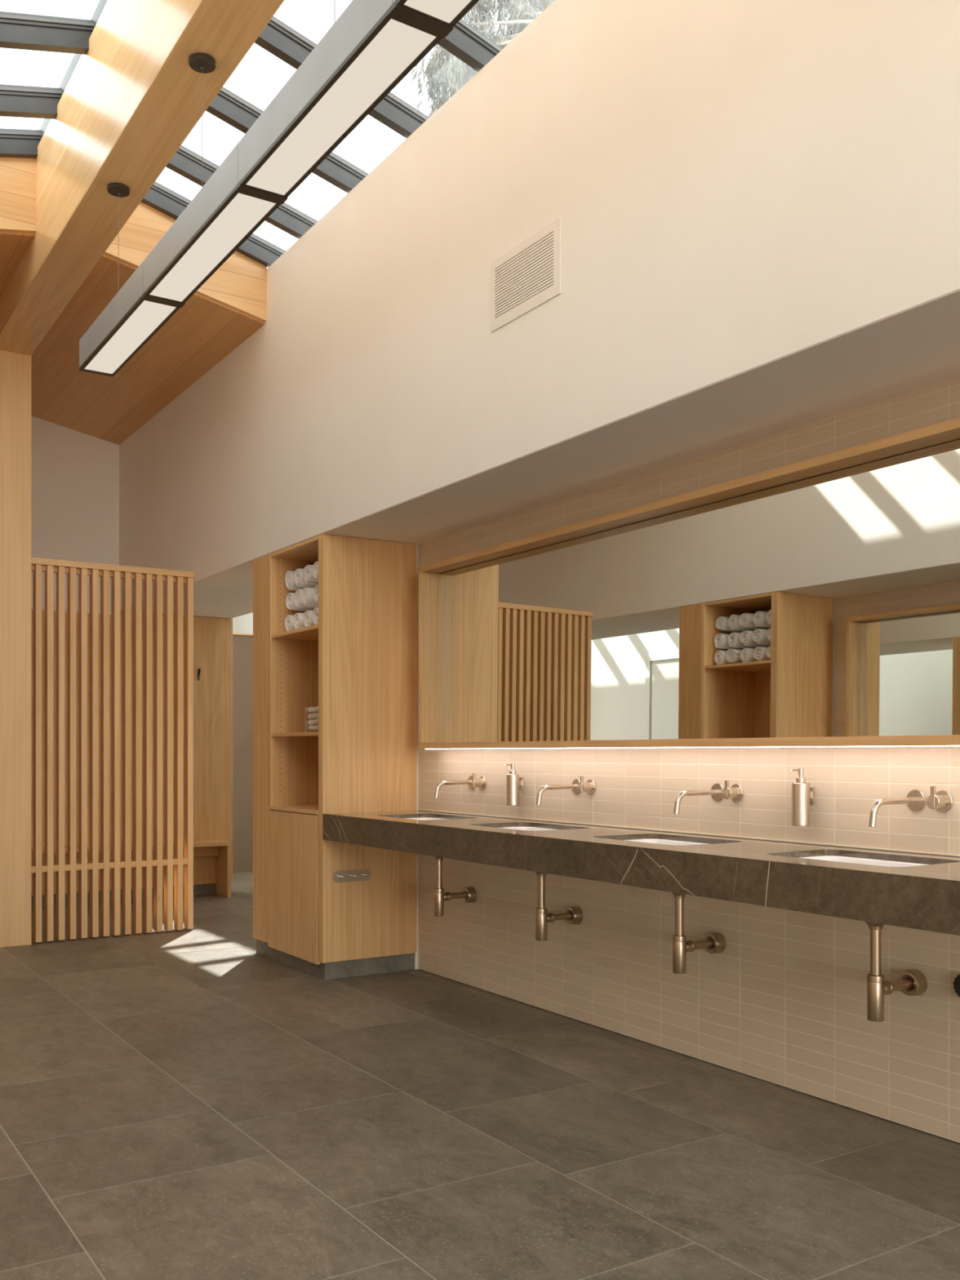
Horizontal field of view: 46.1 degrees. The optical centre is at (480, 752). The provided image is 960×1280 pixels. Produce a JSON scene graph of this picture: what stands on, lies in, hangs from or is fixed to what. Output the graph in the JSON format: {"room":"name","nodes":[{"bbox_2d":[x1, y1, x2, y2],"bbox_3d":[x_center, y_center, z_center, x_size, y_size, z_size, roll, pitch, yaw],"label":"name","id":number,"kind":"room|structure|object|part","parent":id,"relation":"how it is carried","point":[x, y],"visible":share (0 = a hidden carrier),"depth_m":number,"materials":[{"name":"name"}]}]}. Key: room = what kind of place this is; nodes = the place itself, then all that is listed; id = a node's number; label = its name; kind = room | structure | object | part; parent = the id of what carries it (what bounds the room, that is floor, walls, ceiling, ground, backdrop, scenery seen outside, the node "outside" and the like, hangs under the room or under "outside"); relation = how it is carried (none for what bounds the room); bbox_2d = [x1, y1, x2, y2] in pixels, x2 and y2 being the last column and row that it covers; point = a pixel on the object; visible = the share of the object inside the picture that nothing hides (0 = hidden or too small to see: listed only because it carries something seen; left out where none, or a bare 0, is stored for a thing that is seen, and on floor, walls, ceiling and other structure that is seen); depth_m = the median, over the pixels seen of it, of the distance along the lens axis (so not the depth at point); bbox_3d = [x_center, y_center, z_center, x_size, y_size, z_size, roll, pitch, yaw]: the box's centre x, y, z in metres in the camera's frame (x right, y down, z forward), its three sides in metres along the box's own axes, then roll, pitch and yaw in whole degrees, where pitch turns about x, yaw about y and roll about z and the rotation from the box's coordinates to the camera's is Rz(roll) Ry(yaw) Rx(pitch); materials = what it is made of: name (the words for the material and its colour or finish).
{"room":"changing room","nodes":[
{"label":"changing room","id":0,"kind":"room"},
{"bbox_2d":[0,231,35,297],"bbox_3d":[-3.600,-2.850,6.891,1.044,0.700,3.080,0,0,-33],"label":"ceiling","id":1,"kind":"structure","parent":0,"point":[13,245],"depth_m":6.04,"materials":[{"name":"brown wood"}]},
{"bbox_2d":[0,157,35,233],"bbox_3d":[-2.753,-2.800,5.587,1.044,0.577,0.030,0,0,-33],"label":"curb","id":2,"kind":"structure","parent":1,"relation":"attached to","point":[17,175],"depth_m":5.81,"materials":[{"name":"brown wood"}]},
{"bbox_2d":[0,0,284,355],"bbox_3d":[-0.724,-2.808,3.632,0.230,0.653,11.680,0,0,-33],"label":"ridge beam","id":3,"kind":"structure","parent":1,"relation":"attached to","point":[127,105],"depth_m":4.77,"materials":[{"name":"brown wood"}]},
{"bbox_2d":[39,0,107,137],"bbox_3d":[-0.724,-3.208,3.632,0.192,0.144,11.680,0,0,-33],"label":"trim","id":4,"kind":"structure","parent":3,"relation":"attached to","point":[99,9],"depth_m":5.27,"materials":[{"name":"paint"}]},
{"bbox_2d":[79,0,479,377],"bbox_3d":[-0.418,-2.125,3.152,0.159,0.714,5.041,0,0,-33],"label":"linear pendant","id":5,"kind":"object","parent":3,"relation":"hanging from","point":[372,46],"visible":1,"depth_m":3.41,"materials":[{"name":"grey metal"}]},
{"bbox_3d":[-1.518,-1.776,4.843,0.156,0.012,1.007,0,0,-33],"label":"trim frame","id":6,"kind":"part","parent":5,"relation":"part of","materials":[{"name":"brown metal"}]},
{"bbox_2d":[84,300,176,373],"bbox_3d":[-1.517,-1.776,4.843,0.129,0.007,0.948,0,0,-33],"label":"diffuser","id":7,"kind":"object","parent":5,"relation":"attached to","point":[141,319],"depth_m":4.80,"materials":[{"name":"white plastic"}]},
{"bbox_3d":[-0.968,-1.776,3.997,0.156,0.012,1.006,0,0,-33],"label":"trim frame","id":8,"kind":"part","parent":5,"relation":"part of","materials":[{"name":"brown metal"}]},
{"bbox_2d":[149,192,275,302],"bbox_3d":[-0.968,-1.776,3.998,0.129,0.007,0.950,0,0,-33],"label":"diffuser","id":9,"kind":"object","parent":5,"relation":"attached to","point":[235,216],"depth_m":3.94,"materials":[{"name":"white plastic"}]},
{"bbox_3d":[-0.419,-1.776,3.151,0.156,0.012,1.006,0,0,-33],"label":"trim frame","id":10,"kind":"part","parent":5,"relation":"part of","materials":[{"name":"brown metal"}]},
{"bbox_2d":[246,18,435,195],"bbox_3d":[-0.419,-1.776,3.152,0.129,0.007,0.950,0,0,-33],"label":"diffuser","id":11,"kind":"object","parent":5,"relation":"attached to","point":[388,50],"depth_m":3.07,"materials":[{"name":"white plastic"}]},
{"bbox_2d":[404,0,471,22],"bbox_3d":[0.130,-1.776,2.306,0.129,0.007,0.950,0,0,-33],"label":"diffuser","id":12,"kind":"object","parent":5,"relation":"attached to","point":[428,11],"depth_m":2.69,"materials":[{"name":"white plastic"}]},
{"bbox_3d":[0.131,-1.776,2.305,0.156,0.012,1.006,0,0,-33],"label":"trim frame","id":13,"kind":"part","parent":5,"relation":"part of","materials":[{"name":"brown metal"}]},
{"bbox_2d":[31,415,119,614],"bbox_3d":[-3.945,-0.825,8.592,4.208,4.050,0.150,0,0,-33],"label":"wall","id":14,"kind":"structure","parent":0,"point":[75,474],"depth_m":8.96,"materials":[{"name":"paint"}]},
{"bbox_2d":[31,609,232,906],"bbox_3d":[-3.902,0.025,8.525,4.232,2.350,0.034,0,0,-33],"label":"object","id":15,"kind":"structure","parent":14,"relation":"attached to","point":[212,636],"depth_m":9.50,"materials":[{"name":"brown wood"}]},
{"bbox_2d":[197,668,200,679],"bbox_3d":[-2.365,-0.660,9.489,0.020,0.097,0.024,0,0,-33],"label":"robe hook","id":16,"kind":"object","parent":14,"relation":"attached to","point":[199,669],"visible":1,"depth_m":9.49,"materials":[{"name":"black metal"}]},
{"bbox_2d":[31,253,264,444],"bbox_3d":[-2.531,-2.850,7.585,1.044,0.700,3.080,0,0,-33],"label":"ceiling","id":17,"kind":"structure","parent":0,"point":[202,332],"depth_m":7.46,"materials":[{"name":"brown wood"}]},
{"bbox_2d":[231,612,253,634],"bbox_3d":[-1.570,-0.750,9.473,1.935,3.900,7.300,0,0,-33],"label":"wall","id":18,"kind":"structure","parent":0,"point":[243,624],"depth_m":12.63,"materials":[{"name":"white paint"}]},
{"bbox_2d":[232,632,253,872],"bbox_3d":[-2.530,0.000,11.318,1.235,2.400,0.140,0,0,-33],"label":"wall","id":19,"kind":"structure","parent":0,"point":[242,643],"depth_m":11.35,"materials":[{"name":"grey paint"}]},
{"bbox_2d":[0,871,959,1279],"bbox_3d":[-1.539,1.300,4.903,6.560,0.200,14.700,0,0,-33],"label":"floor","id":20,"kind":"structure","parent":0,"point":[195,1104],"depth_m":3.48,"materials":[{"name":"grey tile"}]},
{"bbox_2d":[0,350,31,947],"bbox_3d":[-2.959,-0.641,7.074,0.230,3.682,0.230,0,0,-33],"label":"timber post","id":21,"kind":"object","parent":20,"relation":"on","point":[15,367],"visible":1,"depth_m":6.99,"materials":[{"name":"brown wood"}]},
{"bbox_2d":[31,557,194,942],"bbox_3d":[-2.381,-0.017,7.390,1.082,2.414,0.110,0,0,-33],"label":"slatted screen","id":22,"kind":"object","parent":20,"relation":"on","point":[50,566],"visible":0.96,"depth_m":7.37,"materials":[{"name":"brown wood"}]},
{"bbox_3d":[-2.410,-1.168,7.390,1.033,0.032,0.040,0,0,-33],"label":"rail","id":23,"kind":"part","parent":22,"relation":"part of","materials":[{"name":"brown wood"}]},
{"bbox_3d":[-2.399,0.732,7.373,1.033,0.040,0.070,0,0,-33],"label":"rail","id":24,"kind":"part","parent":22,"relation":"part of","materials":[{"name":"brown wood"}]},
{"bbox_3d":[-2.381,-1.204,7.390,1.082,0.040,0.110,0,0,-33],"label":"cap rail","id":25,"kind":"part","parent":22,"relation":"part of","materials":[{"name":"brown wood"}]},
{"bbox_2d":[31,839,231,897],"bbox_3d":[-3.815,0.969,8.392,3.988,0.463,0.283,0,0,-33],"label":"bench","id":26,"kind":"object","parent":20,"relation":"on","point":[221,849],"visible":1,"depth_m":9.36,"materials":[{"name":"brown wood"}]},
{"bbox_3d":[-3.862,0.818,8.465,3.926,0.095,0.025,0,0,-33],"label":"rail","id":27,"kind":"part","parent":26,"relation":"part of","materials":[{"name":"brown wood"}]},
{"bbox_3d":[-3.815,0.753,8.392,3.988,0.033,0.283,0,0,-33],"label":"seat","id":28,"kind":"part","parent":26,"relation":"part of","materials":[{"name":"brown wood"}]},
{"bbox_3d":[-2.156,0.985,9.470,0.030,0.430,0.279,0,0,-33],"label":"leg panel","id":29,"kind":"part","parent":26,"relation":"part of","materials":[{"name":"brown wood"}]},
{"bbox_2d":[253,533,417,979],"bbox_3d":[-0.845,0.025,6.464,0.571,2.349,1.036,0,0,-33],"label":"tall cabinet","id":30,"kind":"object","parent":20,"relation":"on","point":[358,664],"depth_m":6.14,"materials":[{"name":"brown wood"}]},
{"bbox_3d":[-1.281,-0.023,6.645,0.030,2.254,0.230,0,0,-33],"label":"filler panel","id":31,"kind":"part","parent":30,"relation":"part of","materials":[{"name":"brown wood"}]},
{"bbox_2d":[284,615,294,631],"bbox_3d":[-0.962,-0.741,6.593,0.351,0.111,0.106,0,0,-33],"label":"rolled towel","id":32,"kind":"object","parent":30,"relation":"on","point":[289,625],"visible":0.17,"depth_m":6.50,"materials":[{"name":"white fabric"}]},
{"bbox_2d":[285,592,313,611],"bbox_3d":[-0.959,-0.873,6.599,0.352,0.103,0.114,0,0,-33],"label":"rolled towel","id":33,"kind":"object","parent":32,"relation":"on","point":[290,600],"visible":0.23,"depth_m":6.51,"materials":[{"name":"white fabric"}]},
{"bbox_2d":[284,570,304,591],"bbox_3d":[-0.961,-0.996,6.595,0.351,0.113,0.104,0,-1,-33],"label":"rolled towel","id":34,"kind":"object","parent":33,"relation":"on","point":[291,584],"visible":0.25,"depth_m":6.50,"materials":[{"name":"white fabric"}]},
{"bbox_3d":[-0.982,-0.023,6.679,0.568,2.254,0.035,0,0,-33],"label":"panel","id":35,"kind":"part","parent":30,"relation":"part of","materials":[{"name":"brown wood"}]},
{"bbox_2d":[267,804,318,814],"bbox_3d":[-0.823,0.317,6.393,0.532,0.020,0.685,0,0,-33],"label":"shelf","id":36,"kind":"object","parent":30,"relation":"attached to","point":[272,809],"depth_m":6.34,"materials":[{"name":"brown wood"}]},
{"bbox_3d":[-1.037,0.727,6.260,0.021,0.790,0.670,0,0,-33],"label":"door","id":37,"kind":"part","parent":30,"relation":"part of","materials":[{"name":"brown wood"}]},
{"bbox_3d":[-0.810,-1.140,6.381,0.528,0.020,0.653,0,0,-33],"label":"panel","id":38,"kind":"part","parent":30,"relation":"part of","materials":[{"name":"brown wood"}]},
{"bbox_2d":[271,731,318,737],"bbox_3d":[-0.809,-0.103,6.381,0.522,0.020,0.651,0,0,-33],"label":"shelf","id":39,"kind":"object","parent":30,"relation":"attached to","point":[273,734],"depth_m":6.33,"materials":[{"name":"brown wood"}]},
{"bbox_2d":[271,624,318,640],"bbox_3d":[-0.809,-0.672,6.381,0.522,0.020,0.651,0,0,-33],"label":"shelf","id":40,"kind":"object","parent":30,"relation":"attached to","point":[309,633],"depth_m":6.41,"materials":[{"name":"brown wood"}]},
{"bbox_2d":[293,613,304,629],"bbox_3d":[-0.895,-0.741,6.484,0.351,0.111,0.106,0,0,-33],"label":"rolled towel","id":41,"kind":"object","parent":30,"relation":"on","point":[298,618],"visible":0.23,"depth_m":6.38,"materials":[{"name":"white fabric"}]},
{"bbox_2d":[293,589,314,608],"bbox_3d":[-0.890,-0.876,6.487,0.352,0.106,0.116,0,0,-34],"label":"rolled towel","id":42,"kind":"object","parent":41,"relation":"on","point":[298,597],"visible":0.17,"depth_m":6.39,"materials":[{"name":"white fabric"}]},
{"bbox_2d":[293,568,316,587],"bbox_3d":[-0.890,-0.994,6.486,0.351,0.110,0.105,0,0,-33],"label":"rolled towel","id":43,"kind":"object","parent":42,"relation":"on","point":[299,580],"visible":0.23,"depth_m":6.39,"materials":[{"name":"white fabric"}]},
{"bbox_2d":[303,610,314,626],"bbox_3d":[-0.820,-0.742,6.378,0.351,0.111,0.107,0,0,-33],"label":"rolled towel","id":44,"kind":"object","parent":30,"relation":"on","point":[308,619],"visible":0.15,"depth_m":6.28,"materials":[{"name":"white fabric"}]},
{"bbox_2d":[301,587,318,608],"bbox_3d":[-0.828,-0.868,6.372,0.351,0.111,0.106,0,0,-33],"label":"rolled towel","id":45,"kind":"object","parent":44,"relation":"on","point":[308,599],"visible":0.17,"depth_m":6.27,"materials":[{"name":"white fabric"}]},
{"bbox_2d":[302,564,318,585],"bbox_3d":[-0.819,-0.995,6.378,0.352,0.113,0.108,0,0,-33],"label":"rolled towel","id":46,"kind":"object","parent":45,"relation":"on","point":[308,578],"visible":0.15,"depth_m":6.29,"materials":[{"name":"white fabric"}]},
{"bbox_2d":[311,607,318,625],"bbox_3d":[-0.754,-0.741,6.270,0.352,0.112,0.103,0,0,-33],"label":"rolled towel","id":47,"kind":"object","parent":30,"relation":"on","point":[315,612],"visible":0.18,"depth_m":6.19,"materials":[{"name":"white fabric"}]},
{"bbox_2d":[313,584,318,604],"bbox_3d":[-0.746,-0.869,6.273,0.352,0.113,0.109,0,0,-33],"label":"rolled towel","id":48,"kind":"object","parent":47,"relation":"on","point":[316,588],"visible":0.1,"depth_m":6.20,"materials":[{"name":"white fabric"}]},
{"bbox_2d":[311,561,318,579],"bbox_3d":[-0.755,-0.999,6.270,0.352,0.103,0.115,0,0,-33],"label":"rolled towel","id":49,"kind":"object","parent":48,"relation":"on","point":[315,566],"visible":0.17,"depth_m":6.19,"materials":[{"name":"white fabric"}]},
{"bbox_3d":[-0.669,0.654,5.988,0.226,0.063,0.047,0,0,-33],"label":"hook rail","id":50,"kind":"part","parent":30,"relation":"part of","materials":[{"name":"silver metal"}]},
{"bbox_3d":[-0.602,-0.023,6.093,0.568,2.254,0.056,0,0,-33],"label":"panel","id":51,"kind":"part","parent":30,"relation":"part of","materials":[{"name":"brown wood"}]},
{"bbox_3d":[-0.899,-0.189,6.397,0.140,0.150,0.140,0,0,-33],"label":"storage jar","id":52,"kind":"object","parent":30,"relation":"on","visible":0},
{"bbox_2d":[313,718,318,724],"bbox_3d":[-0.913,-0.175,6.337,0.042,0.034,0.042,0,0,-43],"label":"rolled towel","id":53,"kind":"object","parent":52,"relation":"in","point":[316,721],"visible":0.59,"depth_m":6.32,"materials":[{"name":"white fabric"}]},
{"bbox_2d":[313,725,318,731],"bbox_3d":[-0.913,-0.138,6.337,0.042,0.033,0.041,0,0,40],"label":"rolled towel","id":54,"kind":"object","parent":52,"relation":"in","point":[316,727],"visible":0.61,"depth_m":6.32,"materials":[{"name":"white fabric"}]},
{"bbox_2d":[314,706,318,712],"bbox_3d":[-0.910,-0.244,6.337,0.042,0.035,0.042,0,0,-4],"label":"rolled towel","id":55,"kind":"object","parent":52,"relation":"in","point":[316,708],"visible":0.6,"depth_m":6.32,"materials":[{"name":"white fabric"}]},
{"bbox_2d":[119,0,959,618],"bbox_3d":[-0.178,-1.982,5.787,0.945,1.660,14.700,0,0,-33],"label":"wall","id":56,"kind":"structure","parent":0,"point":[757,202],"depth_m":4.06,"materials":[{"name":"paint"}]},
{"bbox_2d":[103,201,266,322],"bbox_3d":[-1.685,-2.800,6.281,1.044,0.577,0.030,0,0,-33],"label":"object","id":57,"kind":"structure","parent":56,"relation":"attached to","point":[239,284],"depth_m":6.39,"materials":[{"name":"brown wood"}]},
{"bbox_2d":[141,16,502,267],"bbox_3d":[0.782,-2.985,2.744,1.500,0.511,8.610,0,0,-33],"label":"window","id":58,"kind":"structure","parent":56,"relation":"in","point":[465,42],"depth_m":5.33,"materials":[{"name":"paint"}]},
{"bbox_3d":[-1.545,-2.985,6.327,1.500,0.511,0.065,0,0,-33],"label":"frame","id":59,"kind":"part","parent":58,"relation":"part of","materials":[{"name":"paint"}]},
{"bbox_2d":[490,217,560,332],"bbox_3d":[0.172,-1.845,4.375,0.006,0.283,0.464,0,0,-33],"label":"air vent","id":60,"kind":"object","parent":56,"relation":"in","point":[526,276],"visible":1,"depth_m":4.36,"materials":[{"name":"beige paint"}]},
{"bbox_2d":[413,377,959,1142],"bbox_3d":[1.672,0.024,3.462,0.375,2.352,8.786,0,0,-33],"label":"wall","id":61,"kind":"structure","parent":0,"point":[784,1003],"depth_m":4.27,"materials":[{"name":"beige tile"}]},
{"bbox_2d":[434,773,486,798],"bbox_3d":[-0.107,0.166,5.678,0.226,0.126,0.166,0,0,-33],"label":"faucet","id":62,"kind":"object","parent":61,"relation":"attached to","point":[473,782],"visible":1,"depth_m":5.68,"materials":[{"name":"silver metal"}]},
{"bbox_3d":[-0.134,0.185,5.719,0.226,0.088,0.021,0,0,-33],"label":"spout","id":63,"kind":"part","parent":62,"relation":"part of","materials":[{"name":"silver metal"}]},
{"bbox_3d":[-0.029,0.137,5.670,0.010,0.068,0.014,0,0,-33],"label":"lever","id":64,"kind":"part","parent":62,"relation":"part of","materials":[{"name":"silver metal"}]},
{"bbox_2d":[503,763,523,805],"bbox_3d":[0.157,0.150,5.381,0.105,0.199,0.062,0,0,-33],"label":"soap dispenser","id":65,"kind":"object","parent":61,"relation":"attached to","point":[513,782],"visible":1,"depth_m":5.36,"materials":[{"name":"silver metal"}]},
{"bbox_2d":[506,773,519,805],"bbox_3d":[0.157,0.176,5.380,0.062,0.148,0.062,0,0,-33],"label":"bottle","id":66,"kind":"object","parent":65,"relation":"on","point":[512,780],"depth_m":5.35,"materials":[{"name":"silver metal"}]},
{"bbox_2d":[536,776,595,804],"bbox_3d":[0.368,0.166,4.946,0.226,0.126,0.166,0,0,-33],"label":"faucet","id":67,"kind":"object","parent":61,"relation":"attached to","point":[578,786],"visible":1,"depth_m":4.95,"materials":[{"name":"silver metal"}]},
{"bbox_3d":[0.341,0.185,4.987,0.226,0.088,0.021,0,0,-33],"label":"spout","id":68,"kind":"part","parent":67,"relation":"part of","materials":[{"name":"silver metal"}]},
{"bbox_3d":[0.446,0.137,4.938,0.010,0.068,0.014,0,0,-33],"label":"lever","id":69,"kind":"part","parent":67,"relation":"part of","materials":[{"name":"silver metal"}]},
{"bbox_2d":[322,808,959,935],"bbox_3d":[1.207,0.400,3.323,0.585,0.176,6.559,0,0,-33],"label":"countertop","id":70,"kind":"structure","parent":61,"relation":"attached to","point":[904,888],"depth_m":3.72,"materials":[{"name":"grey stone"}]},
{"bbox_2d":[404,817,450,820],"bbox_3d":[-0.265,0.414,5.633,0.392,0.148,0.564,0,0,-33],"label":"basin","id":71,"kind":"object","parent":70,"relation":"in","point":[405,818],"depth_m":5.86,"materials":[{"name":"white ceramic"}]},
{"bbox_2d":[433,856,476,916],"bbox_3d":[-0.139,0.655,5.715,0.236,0.330,0.081,0,0,-33],"label":"trap","id":72,"kind":"object","parent":70,"relation":"attached to","point":[468,895],"visible":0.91,"depth_m":5.66,"materials":[{"name":"silver metal"}]},
{"bbox_2d":[444,891,467,901],"bbox_3d":[-0.115,0.726,5.731,0.177,0.045,0.045,0,0,-33],"label":"outlet","id":73,"kind":"object","parent":72,"relation":"attached to","point":[464,895],"depth_m":5.71,"materials":[{"name":"silver metal"}]},
{"bbox_2d":[502,826,557,831],"bbox_3d":[0.210,0.414,4.902,0.392,0.148,0.564,0,0,-33],"label":"basin","id":74,"kind":"object","parent":70,"relation":"in","point":[513,828],"depth_m":5.10,"materials":[{"name":"white ceramic"}]},
{"bbox_2d":[534,871,582,941],"bbox_3d":[0.336,0.655,4.983,0.236,0.330,0.081,0,0,-33],"label":"trap","id":75,"kind":"object","parent":70,"relation":"attached to","point":[574,914],"visible":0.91,"depth_m":4.93,"materials":[{"name":"silver metal"}]},
{"bbox_2d":[546,911,573,922],"bbox_3d":[0.360,0.726,4.999,0.177,0.045,0.045,0,0,-33],"label":"outlet","id":76,"kind":"object","parent":75,"relation":"attached to","point":[568,916],"depth_m":4.98,"materials":[{"name":"silver metal"}]},
{"bbox_2d":[625,838,710,845],"bbox_3d":[0.686,0.414,4.170,0.392,0.148,0.564,0,0,-33],"label":"basin","id":77,"kind":"object","parent":70,"relation":"in","point":[658,842],"depth_m":4.32,"materials":[{"name":"white ceramic"}]},
{"bbox_2d":[671,892,725,973],"bbox_3d":[0.811,0.655,4.252,0.236,0.330,0.081,0,0,-33],"label":"trap","id":78,"kind":"object","parent":70,"relation":"attached to","point":[713,942],"visible":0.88,"depth_m":4.20,"materials":[{"name":"silver metal"}]},
{"bbox_2d":[686,938,714,951],"bbox_3d":[0.835,0.726,4.267,0.177,0.045,0.045,0,0,-33],"label":"outlet","id":79,"kind":"object","parent":78,"relation":"attached to","point":[707,944],"depth_m":4.25,"materials":[{"name":"silver metal"}]},
{"bbox_2d":[796,855,927,866],"bbox_3d":[1.161,0.414,3.438,0.392,0.148,0.564,0,0,-33],"label":"basin","id":80,"kind":"object","parent":70,"relation":"in","point":[880,860],"depth_m":3.57,"materials":[{"name":"white ceramic"}]},
{"bbox_2d":[865,921,927,1022],"bbox_3d":[1.287,0.658,3.520,0.236,0.330,0.081,0,0,-33],"label":"trap","id":81,"kind":"object","parent":70,"relation":"attached to","point":[913,982],"visible":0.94,"depth_m":3.46,"materials":[{"name":"silver metal"}]},
{"bbox_2d":[884,977,913,995],"bbox_3d":[1.311,0.729,3.535,0.177,0.045,0.045,0,0,-33],"label":"outlet","id":82,"kind":"object","parent":81,"relation":"attached to","point":[904,984],"depth_m":3.52,"materials":[{"name":"silver metal"}]},
{"bbox_2d":[418,417,959,749],"bbox_3d":[1.483,-0.502,3.315,0.130,0.967,6.445,0,0,-33],"label":"wall mirror","id":83,"kind":"object","parent":61,"relation":"attached to","point":[815,602],"visible":1,"depth_m":4.23,"materials":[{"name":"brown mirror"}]},
{"bbox_3d":[1.483,-0.037,3.315,0.130,0.031,6.445,0,0,-33],"label":"frame rail","id":84,"kind":"part","parent":83,"relation":"part of","materials":[{"name":"brown wood"}]},
{"bbox_3d":[1.483,-0.971,3.315,0.130,0.031,6.445,0,0,-33],"label":"frame rail","id":85,"kind":"part","parent":83,"relation":"part of","materials":[{"name":"brown wood"}]},
{"bbox_2d":[673,780,742,813],"bbox_3d":[0.843,0.166,4.214,0.226,0.126,0.166,0,0,-33],"label":"faucet","id":86,"kind":"object","parent":61,"relation":"attached to","point":[735,793],"visible":1,"depth_m":4.21,"materials":[{"name":"silver metal"}]},
{"bbox_3d":[0.817,0.185,4.255,0.226,0.088,0.021,0,0,-33],"label":"spout","id":87,"kind":"part","parent":86,"relation":"part of","materials":[{"name":"silver metal"}]},
{"bbox_3d":[0.921,0.137,4.207,0.010,0.068,0.014,0,0,-33],"label":"lever","id":88,"kind":"part","parent":86,"relation":"part of","materials":[{"name":"silver metal"}]},
{"bbox_2d":[790,768,813,826],"bbox_3d":[1.112,0.152,3.910,0.105,0.199,0.062,0,0,-33],"label":"soap dispenser","id":89,"kind":"object","parent":61,"relation":"attached to","point":[802,794],"visible":1,"depth_m":3.88,"materials":[{"name":"silver metal"}]},
{"bbox_2d":[791,782,809,826],"bbox_3d":[1.112,0.178,3.909,0.062,0.148,0.062,0,0,-33],"label":"bottle","id":90,"kind":"object","parent":89,"relation":"on","point":[800,791],"depth_m":3.88,"materials":[{"name":"silver metal"}]},
{"bbox_2d":[868,786,952,826],"bbox_3d":[1.318,0.166,3.482,0.226,0.126,0.166,0,0,-33],"label":"faucet","id":91,"kind":"object","parent":61,"relation":"attached to","point":[941,801],"visible":1,"depth_m":3.48,"materials":[{"name":"silver metal"}]},
{"bbox_3d":[1.292,0.185,3.523,0.226,0.088,0.021,0,0,-33],"label":"spout","id":92,"kind":"part","parent":91,"relation":"part of","materials":[{"name":"silver metal"}]},
{"bbox_3d":[1.397,0.137,3.475,0.010,0.068,0.014,0,0,-33],"label":"lever","id":93,"kind":"part","parent":91,"relation":"part of","materials":[{"name":"silver metal"}]},
{"bbox_2d":[953,973,959,996],"bbox_3d":[1.473,0.708,3.419,0.034,0.080,0.080,0,0,-33],"label":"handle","id":94,"kind":"object","parent":61,"relation":"attached to","point":[957,980],"visible":1,"depth_m":3.43,"materials":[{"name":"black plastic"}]},
{"label":"outside","id":95,"kind":"structure","parent":0,"visible":0},
{"bbox_2d":[409,0,555,117],"bbox_3d":[2.020,-2.689,8.554,5.200,7.800,1.890,0,0,-8],"label":"tree","id":96,"kind":"object","parent":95,"point":[462,73],"visible":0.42,"depth_m":7.71,"materials":[{"name":"green plant"}]},
{"bbox_3d":[-2.914,-1.982,4.010,0.945,1.660,14.700,0,0,-33],"label":"wall","id":97,"kind":"structure","parent":0,"visible":0},
{"bbox_2d":[0,11,93,158],"bbox_3d":[-0.525,-2.985,1.895,1.500,0.511,8.610,0,0,-33],"label":"window","id":98,"kind":"structure","parent":97,"relation":"in","point":[22,31],"depth_m":4.95,"materials":[{"name":"paint"}]},
{"bbox_3d":[-2.852,-2.985,5.478,1.500,0.511,0.065,0,0,-33],"label":"frame","id":99,"kind":"part","parent":98,"relation":"part of","materials":[{"name":"paint"}]}
]}

